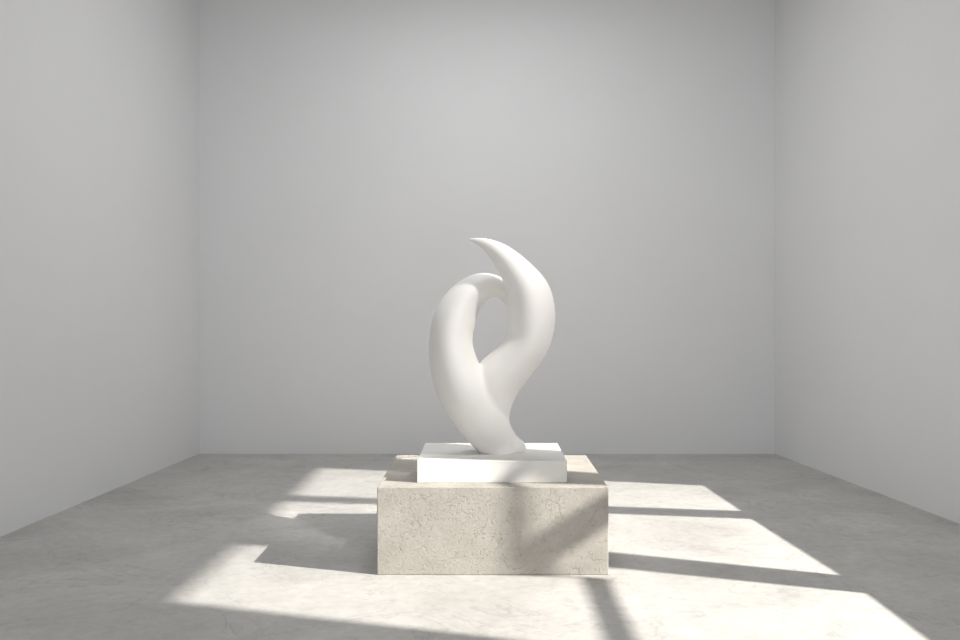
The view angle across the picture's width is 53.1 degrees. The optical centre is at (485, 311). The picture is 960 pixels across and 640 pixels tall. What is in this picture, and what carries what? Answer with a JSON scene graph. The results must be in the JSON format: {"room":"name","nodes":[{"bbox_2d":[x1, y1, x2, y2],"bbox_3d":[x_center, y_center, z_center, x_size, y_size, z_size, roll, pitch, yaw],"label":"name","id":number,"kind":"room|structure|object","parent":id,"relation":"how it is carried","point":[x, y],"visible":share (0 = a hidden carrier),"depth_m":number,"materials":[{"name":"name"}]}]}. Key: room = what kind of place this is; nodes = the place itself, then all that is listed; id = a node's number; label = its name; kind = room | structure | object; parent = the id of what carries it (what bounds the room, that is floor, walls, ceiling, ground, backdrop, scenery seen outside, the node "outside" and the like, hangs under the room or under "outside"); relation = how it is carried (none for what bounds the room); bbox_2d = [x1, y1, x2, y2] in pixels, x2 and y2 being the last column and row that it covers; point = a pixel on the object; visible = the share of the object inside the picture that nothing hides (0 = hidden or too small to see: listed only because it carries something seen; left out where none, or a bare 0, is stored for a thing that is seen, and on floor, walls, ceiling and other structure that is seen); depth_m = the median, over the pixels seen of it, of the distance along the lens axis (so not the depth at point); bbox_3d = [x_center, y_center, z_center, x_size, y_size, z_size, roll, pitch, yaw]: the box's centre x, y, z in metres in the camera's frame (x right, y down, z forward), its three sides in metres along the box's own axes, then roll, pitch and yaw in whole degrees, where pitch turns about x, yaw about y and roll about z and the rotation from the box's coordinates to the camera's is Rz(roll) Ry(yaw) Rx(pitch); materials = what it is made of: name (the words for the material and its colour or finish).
{"room":"museum","nodes":[
{"label":"museum","id":0,"kind":"room"},
{"bbox_2d":[0,0,198,536],"bbox_3d":[-3.636,-1.125,4.660,0.120,5.450,12.346,0,0,3],"label":"wall","id":1,"kind":"structure","parent":0,"point":[99,99],"depth_m":8.29,"materials":[{"name":"paint"}]},
{"bbox_2d":[0,454,959,639],"bbox_3d":[0.223,1.650,4.720,8.524,0.100,12.440,0,0,0],"label":"floor","id":2,"kind":"structure","parent":0,"point":[200,546],"depth_m":6.13,"materials":[{"name":"concrete"}]},
{"bbox_2d":[377,455,607,574],"bbox_3d":[0.041,1.333,6.495,1.408,0.535,1.310,0,0,0],"label":"stone pedestal","id":3,"kind":"object","parent":2,"relation":"on","point":[423,528],"visible":0.98,"depth_m":5.84,"materials":[{"name":"stone"}]},
{"bbox_2d":[417,443,566,482],"bbox_3d":[0.037,0.997,6.393,0.936,0.137,0.815,0,0,0],"label":"plinth","id":4,"kind":"object","parent":3,"relation":"on","point":[437,462],"visible":0.96,"depth_m":5.99,"materials":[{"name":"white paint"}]},
{"bbox_2d":[429,238,554,454],"bbox_3d":[0.039,0.224,6.343,0.830,1.408,0.484,0,0,0],"label":"abstract sculpture","id":5,"kind":"object","parent":4,"relation":"on","point":[478,398],"visible":1,"depth_m":6.19,"materials":[{"name":"white paint"}]},
{"bbox_2d":[199,0,774,453],"bbox_3d":[0.011,-1.125,10.880,6.730,5.450,0.120,0,0,0],"label":"wall","id":6,"kind":"structure","parent":0,"point":[352,153],"depth_m":10.82,"materials":[{"name":"paint"}]},
{"bbox_2d":[775,0,959,523],"bbox_3d":[3.870,-1.125,4.660,0.120,5.450,12.381,0,0,-5],"label":"wall","id":7,"kind":"structure","parent":0,"point":[867,92],"depth_m":8.62,"materials":[{"name":"paint"}]}
]}

